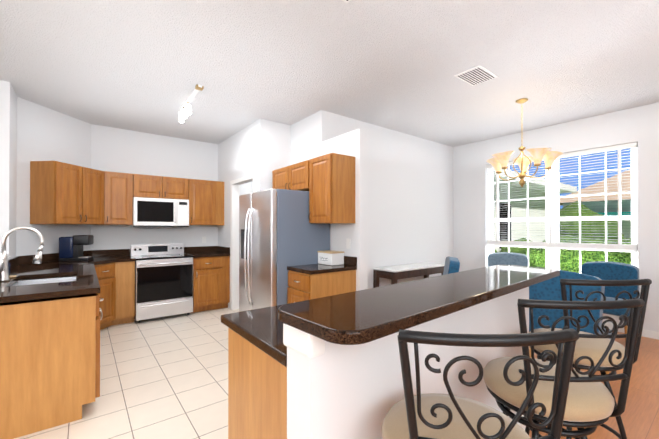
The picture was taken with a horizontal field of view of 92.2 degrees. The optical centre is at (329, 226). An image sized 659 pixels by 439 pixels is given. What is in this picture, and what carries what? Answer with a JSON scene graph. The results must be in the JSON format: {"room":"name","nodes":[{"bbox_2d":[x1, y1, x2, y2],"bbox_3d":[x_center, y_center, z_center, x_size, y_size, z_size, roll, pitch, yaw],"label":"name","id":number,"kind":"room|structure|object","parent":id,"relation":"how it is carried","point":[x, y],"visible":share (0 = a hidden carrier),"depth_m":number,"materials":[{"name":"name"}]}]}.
{"room":"dining room and kitchen","nodes":[
{"label":"dining room and kitchen","id":0,"kind":"room"},
{"bbox_2d":[0,80,16,258],"bbox_3d":[-3.542,-0.067,3.477,0.120,2.850,0.600,0,0,-38],"label":"wall","id":1,"kind":"structure","parent":0,"point":[8,155],"depth_m":3.28,"materials":[{"name":"white paint"}]},
{"bbox_2d":[16,97,90,255],"bbox_3d":[-3.591,-0.063,4.132,0.120,2.850,0.976,0,0,7],"label":"wall","id":2,"kind":"structure","parent":0,"point":[45,133],"depth_m":3.95,"materials":[{"name":"white paint"}]},
{"bbox_2d":[8,249,129,268],"bbox_3d":[-2.650,0.394,3.382,1.179,0.099,2.939,0,0,-38],"label":"backsplash","id":3,"kind":"structure","parent":2,"relation":"attached to","point":[20,260],"depth_m":4.08,"materials":[{"name":"stone"}]},
{"bbox_2d":[15,308,238,438],"bbox_3d":[-2.658,1.350,2.198,6.420,0.004,5.035,0,0,-38],"label":"floor","id":4,"kind":"structure","parent":0,"point":[166,377],"depth_m":2.72,"materials":[{"name":"beige tile"}]},
{"bbox_2d":[0,261,134,438],"bbox_3d":[-2.645,0.919,3.376,1.176,0.868,2.948,0,0,-38],"label":"base cabinet","id":5,"kind":"object","parent":4,"relation":"on","point":[49,362],"visible":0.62,"depth_m":2.13,"materials":[{"name":"brown wood"}]},
{"bbox_2d":[0,255,134,302],"bbox_3d":[-2.638,0.463,3.368,1.177,0.039,2.974,0,0,-38],"label":"countertop","id":6,"kind":"structure","parent":5,"relation":"on","point":[86,281],"depth_m":2.66,"materials":[{"name":"stone"}]},
{"bbox_2d":[7,256,16,277],"bbox_3d":[-2.756,0.347,2.705,0.120,0.185,0.100,0,0,-38],"label":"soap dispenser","id":7,"kind":"object","parent":6,"relation":"on","point":[12,276],"visible":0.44,"depth_m":2.71,"materials":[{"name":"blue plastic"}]},
{"bbox_2d":[0,226,43,281],"bbox_3d":[-2.505,0.220,2.575,0.279,0.438,0.128,0,0,-38],"label":"faucet","id":8,"kind":"object","parent":6,"relation":"on","point":[4,272],"visible":1,"depth_m":2.54,"materials":[{"name":"silver metal"}]},
{"bbox_2d":[58,235,93,260],"bbox_3d":[-3.303,0.282,4.146,0.320,0.330,0.200,0,0,-18],"label":"coffee maker","id":9,"kind":"object","parent":6,"relation":"on","point":[70,248],"visible":1,"depth_m":4.06,"materials":[{"name":"black plastic"}]},
{"bbox_2d":[130,243,192,322],"bbox_3d":[-2.560,0.826,4.849,0.758,1.071,0.717,0,0,-38],"label":"range","id":10,"kind":"object","parent":4,"relation":"on","point":[163,280],"visible":0.98,"depth_m":4.63,"materials":[{"name":"silver metal"}]},
{"bbox_2d":[191,256,229,312],"bbox_3d":[-2.050,0.930,5.294,0.587,0.869,0.645,0,0,-38],"label":"base cabinet","id":11,"kind":"object","parent":4,"relation":"on","point":[211,283],"visible":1,"depth_m":5.06,"materials":[{"name":"brown wood"}]},
{"bbox_2d":[184,246,229,257],"bbox_3d":[-2.060,0.424,5.309,0.587,0.139,0.614,0,0,-38],"label":"countertop","id":12,"kind":"structure","parent":11,"relation":"on","point":[206,251],"depth_m":5.42,"materials":[{"name":"stone"}]},
{"bbox_2d":[228,328,286,438],"bbox_3d":[-0.112,0.909,1.478,0.520,0.868,0.631,0,0,-38],"label":"base cabinet","id":13,"kind":"object","parent":4,"relation":"on","point":[257,393],"visible":0.04,"depth_m":1.28,"materials":[{"name":"brown wood"}]},
{"bbox_2d":[221,304,286,366],"bbox_3d":[0.407,0.456,1.881,1.890,0.039,0.638,0,0,-38],"label":"countertop","id":14,"kind":"structure","parent":13,"relation":"on","point":[261,329],"depth_m":1.35,"materials":[{"name":"stone"}]},
{"bbox_2d":[239,189,329,311],"bbox_3d":[-0.610,0.477,3.976,0.870,1.761,0.900,0,0,-38],"label":"fridge","id":15,"kind":"object","parent":4,"relation":"on","point":[279,233],"visible":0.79,"depth_m":3.61,"materials":[{"name":"silver metal"}]},
{"bbox_2d":[287,270,355,303],"bbox_3d":[-0.100,0.920,3.509,0.660,0.869,0.440,0,0,-38],"label":"base cabinet","id":16,"kind":"object","parent":4,"relation":"on","point":[303,287],"visible":0.38,"depth_m":3.33,"materials":[{"name":"brown wood"}]},
{"bbox_2d":[287,256,356,274],"bbox_3d":[-0.083,0.414,3.516,0.629,0.139,0.465,0,0,-38],"label":"countertop","id":17,"kind":"structure","parent":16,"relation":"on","point":[350,262],"depth_m":3.42,"materials":[{"name":"stone"}]},
{"bbox_2d":[317,250,343,265],"bbox_3d":[0.015,0.369,3.705,0.193,0.151,0.273,0,0,-38],"label":"bread box","id":18,"kind":"object","parent":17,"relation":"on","point":[329,257],"visible":0.98,"depth_m":3.62,"materials":[{"name":"white paint"}]},
{"bbox_2d":[91,124,252,249],"bbox_3d":[-1.342,-0.051,6.335,5.680,2.850,0.120,0,0,-38],"label":"wall","id":19,"kind":"structure","parent":0,"point":[123,151],"depth_m":5.09,"materials":[{"name":"white paint"}]},
{"bbox_2d":[30,161,113,224],"bbox_3d":[-3.341,-0.397,4.126,0.787,0.749,0.732,0,0,-38],"label":"upper cabinet","id":20,"kind":"object","parent":19,"relation":"attached to","point":[63,193],"depth_m":3.91,"materials":[{"name":"brown wood"}]},
{"bbox_2d":[114,172,133,224],"bbox_3d":[-3.118,-0.394,4.639,0.383,0.749,0.382,0,0,-38],"label":"upper cabinet","id":21,"kind":"object","parent":19,"relation":"attached to","point":[123,182],"depth_m":4.56,"materials":[{"name":"brown wood"}]},
{"bbox_2d":[134,174,165,198],"bbox_3d":[-2.803,-0.595,4.904,0.436,0.344,0.351,0,0,-38],"label":"upper cabinet","id":22,"kind":"object","parent":19,"relation":"attached to","point":[145,186],"depth_m":4.76,"materials":[{"name":"brown wood"}]},
{"bbox_2d":[130,197,188,226],"bbox_3d":[-2.649,-0.203,4.969,0.756,0.434,0.434,0,0,-38],"label":"microwave","id":23,"kind":"object","parent":22,"relation":"attached to","point":[154,212],"visible":1,"depth_m":4.81,"materials":[{"name":"white plastic"}]},
{"bbox_2d":[166,177,189,200],"bbox_3d":[-2.546,-0.594,5.104,0.436,0.344,0.351,0,0,-38],"label":"upper cabinet","id":24,"kind":"object","parent":19,"relation":"attached to","point":[176,188],"depth_m":5.01,"materials":[{"name":"brown wood"}]},
{"bbox_2d":[189,179,223,224],"bbox_3d":[-2.140,-0.390,5.417,0.587,0.749,0.351,0,0,-38],"label":"upper cabinet","id":25,"kind":"object","parent":19,"relation":"attached to","point":[206,203],"depth_m":5.27,"materials":[{"name":"brown wood"}]},
{"bbox_2d":[218,118,267,307],"bbox_3d":[-1.439,-0.058,5.089,0.120,2.850,1.730,0,0,-38],"label":"wall","id":26,"kind":"structure","parent":0,"point":[225,161],"depth_m":4.87,"materials":[{"name":"white paint"}]},
{"bbox_2d":[230,173,254,309],"bbox_3d":[-1.297,0.311,4.894,0.132,2.110,0.930,0,0,-38],"label":"door frame","id":27,"kind":"structure","parent":26,"relation":"attached to","point":[234,243],"depth_m":5.20,"materials":[{"name":"white wood"}]},
{"bbox_2d":[268,120,290,188],"bbox_3d":[-0.711,-0.060,4.635,0.475,2.850,0.120,0,0,-38],"label":"wall","id":28,"kind":"structure","parent":0,"point":[279,145],"depth_m":4.54,"materials":[{"name":"white paint"}]},
{"bbox_2d":[291,110,366,290],"bbox_3d":[-0.076,-0.063,4.115,0.110,2.850,1.480,0,0,-38],"label":"wall","id":29,"kind":"structure","parent":0,"point":[353,143],"depth_m":3.68,"materials":[{"name":"white paint"}]},
{"bbox_2d":[272,160,307,190],"bbox_3d":[-0.376,-0.602,4.124,0.353,0.339,0.902,0,0,-38],"label":"upper cabinet","id":30,"kind":"object","parent":29,"relation":"attached to","point":[295,176],"depth_m":3.95,"materials":[{"name":"brown wood"}]},
{"bbox_2d":[308,153,354,223],"bbox_3d":[0.026,-0.403,3.605,0.353,0.744,0.406,0,0,-38],"label":"upper cabinet","id":31,"kind":"object","parent":29,"relation":"attached to","point":[327,181],"depth_m":3.46,"materials":[{"name":"brown wood"}]},
{"bbox_2d":[346,239,350,248],"bbox_3d":[0.218,0.202,3.639,0.005,0.115,0.070,0,0,-38],"label":"electrical outlet plate","id":32,"kind":"object","parent":29,"relation":"attached to","point":[348,243],"depth_m":3.63,"materials":[{"name":"white plastic"}]},
{"bbox_2d":[0,0,658,146],"bbox_3d":[-0.214,-1.542,1.574,9.900,0.080,9.200,0,0,-38],"label":"ceiling","id":33,"kind":"structure","parent":0,"point":[146,66],"depth_m":2.88,"materials":[{"name":"white paint"}]},
{"bbox_2d":[178,84,203,122],"bbox_3d":[-1.626,-1.400,3.688,0.070,0.179,0.874,0,0,-38],"label":"track light","id":34,"kind":"object","parent":33,"relation":"attached to","point":[183,114],"visible":1,"depth_m":3.73,"materials":[{"name":"white paint"}]},
{"bbox_2d":[454,65,497,85],"bbox_3d":[1.453,-1.485,3.144,0.360,0.015,0.260,0,0,-38],"label":"ceiling vent","id":35,"kind":"object","parent":33,"relation":"in","point":[476,75],"depth_m":3.12,"materials":[{"name":"white metal"}]},
{"bbox_2d":[487,98,562,186],"bbox_3d":[2.265,-0.972,3.779,0.789,1.035,0.764,0,0,-38],"label":"chandelier","id":36,"kind":"object","parent":33,"relation":"hanging from","point":[498,162],"visible":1,"depth_m":3.68,"materials":[{"name":"beige glass"}]},
{"bbox_2d":[328,112,452,288],"bbox_3d":[1.192,-0.058,5.135,3.145,2.850,0.120,0,0,-38],"label":"wall","id":37,"kind":"structure","parent":0,"point":[409,199],"depth_m":5.07,"materials":[{"name":"white paint"}]},
{"bbox_2d":[287,287,528,438],"bbox_3d":[0.617,0.834,1.616,1.890,1.030,0.130,0,0,-41],"label":"wall","id":38,"kind":"structure","parent":0,"point":[336,391],"depth_m":1.15,"materials":[{"name":"white paint"}]},
{"bbox_2d":[283,323,525,429],"bbox_3d":[0.642,0.833,1.574,1.907,1.030,0.156,0,0,-38],"label":"trim","id":39,"kind":"structure","parent":38,"relation":"attached to","point":[305,344],"depth_m":0.97,"materials":[{"name":"white"}]},
{"bbox_2d":[278,265,559,344],"bbox_3d":[0.661,0.297,1.580,1.974,0.038,0.480,0,0,-38],"label":"bar","id":40,"kind":"object","parent":38,"relation":"on","point":[361,316],"visible":1,"depth_m":1.15,"materials":[{"name":"stone"}]},
{"bbox_2d":[453,102,658,331],"bbox_3d":[4.383,-0.067,3.422,0.200,2.850,6.500,0,0,-38],"label":"wall","id":41,"kind":"structure","parent":0,"point":[648,184],"depth_m":4.43,"materials":[{"name":"white paint"}]},
{"bbox_2d":[488,147,637,273],"bbox_3d":[3.318,-0.145,4.747,0.180,1.820,1.900,0,0,-38],"label":"window","id":42,"kind":"structure","parent":41,"relation":"in","point":[552,258],"depth_m":4.72,"materials":[{"name":"white plastic"}]},
{"bbox_2d":[487,142,637,251],"bbox_3d":[3.306,-0.358,4.739,0.060,1.386,1.876,0,0,-38],"label":"window blinds","id":43,"kind":"object","parent":42,"relation":"attached to","point":[618,247],"visible":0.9,"depth_m":4.51,"materials":[{"name":"white plastic"}]},
{"bbox_2d":[602,322,658,339],"bbox_3d":[4.239,1.313,3.429,0.012,0.090,6.300,0,0,-38],"label":"baseboard","id":44,"kind":"structure","parent":41,"relation":"attached to","point":[651,334],"depth_m":3.88,"materials":[{"name":"white wood"}]},
{"bbox_2d":[529,332,658,438],"bbox_3d":[-0.214,1.378,1.558,9.900,0.060,9.200,0,0,-38],"label":"floor","id":45,"kind":"structure","parent":0,"point":[640,416],"depth_m":2.49,"materials":[{"name":"brown wood"}]},
{"bbox_2d":[373,262,444,287],"bbox_3d":[1.262,0.986,4.830,1.290,0.760,0.410,0,0,-38],"label":"console table","id":46,"kind":"object","parent":45,"relation":"on","point":[394,273],"visible":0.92,"depth_m":4.59,"materials":[{"name":"brown wood"}]},
{"bbox_2d":[443,256,459,274],"bbox_3d":[1.541,0.860,3.722,0.551,0.999,0.524,0,0,15],"label":"dining chair","id":47,"kind":"object","parent":45,"relation":"on","point":[452,265],"visible":0.19,"depth_m":3.53,"materials":[{"name":"blue fabric"}]},
{"bbox_2d":[381,329,578,438],"bbox_3d":[0.362,0.794,0.900,0.533,1.102,0.530,0,0,-38],"label":"bar stool","id":48,"kind":"object","parent":45,"relation":"on","point":[419,415],"visible":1,"depth_m":0.74,"materials":[{"name":"black metal"}]},
{"bbox_2d":[487,252,527,266],"bbox_3d":[2.578,0.875,4.593,0.524,0.979,0.551,0,0,29],"label":"dining chair","id":49,"kind":"object","parent":45,"relation":"on","point":[506,258],"visible":0.31,"depth_m":4.64,"materials":[{"name":"blue fabric"}]},
{"bbox_2d":[483,298,644,438],"bbox_3d":[0.834,0.795,1.221,0.533,1.102,0.530,0,0,-38],"label":"bar stool","id":50,"kind":"object","parent":45,"relation":"on","point":[590,404],"visible":0.85,"depth_m":1.06,"materials":[{"name":"black metal"}]},
{"bbox_2d":[529,270,611,374],"bbox_3d":[2.014,0.860,2.694,0.551,0.989,0.524,0,0,-38],"label":"dining chair","id":51,"kind":"object","parent":45,"relation":"on","point":[549,289],"visible":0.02,"depth_m":2.57,"materials":[{"name":"blue fabric"}]},
{"bbox_2d":[525,279,651,438],"bbox_3d":[1.279,0.798,1.636,0.533,1.102,0.530,0,0,-38],"label":"bar stool","id":52,"kind":"object","parent":45,"relation":"on","point":[593,346],"visible":0.44,"depth_m":1.48,"materials":[{"name":"black metal"}]},
{"bbox_2d":[581,261,638,343],"bbox_3d":[3.308,0.895,3.785,0.551,0.930,0.524,0,0,-38],"label":"dining chair","id":53,"kind":"object","parent":45,"relation":"on","point":[605,270],"visible":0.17,"depth_m":3.76,"materials":[{"name":"blue fabric"}]},
{"label":"outside","id":54,"kind":"structure","parent":0,"visible":0},
{"bbox_3d":[16.579,1.535,15.967,34.300,0.180,55.000,0,0,-38],"label":"ground","id":55,"kind":"structure","parent":54,"visible":0},
{"bbox_2d":[494,169,576,251],"bbox_3d":[2.873,-0.844,12.441,8.460,4.540,8.960,0,0,-38],"label":"house","id":56,"kind":"structure","parent":55,"relation":"on","point":[533,225],"depth_m":9.81,"materials":[{"name":"white paint"}]},
{"bbox_2d":[494,235,630,272],"bbox_3d":[5.320,0.894,5.686,3.507,1.491,5.458,0,0,-38],"label":"hedge","id":57,"kind":"object","parent":55,"relation":"on","point":[569,259],"visible":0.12,"depth_m":4.99,"materials":[{"name":"green plant"}]},
{"bbox_2d":[560,201,624,239],"bbox_3d":[9.878,0.481,14.018,5.111,2.943,4.444,0,0,-38],"label":"trees","id":58,"kind":"object","parent":55,"relation":"on","point":[565,211],"visible":0.27,"depth_m":11.60,"materials":[{"name":"green plant"}]},
{"bbox_2d":[560,169,630,237],"bbox_3d":[18.288,-1.004,17.938,10.400,4.920,7.200,0,0,-38],"label":"house","id":59,"kind":"structure","parent":55,"relation":"on","point":[612,202],"depth_m":16.27,"materials":[{"name":"white paint"}]}
]}

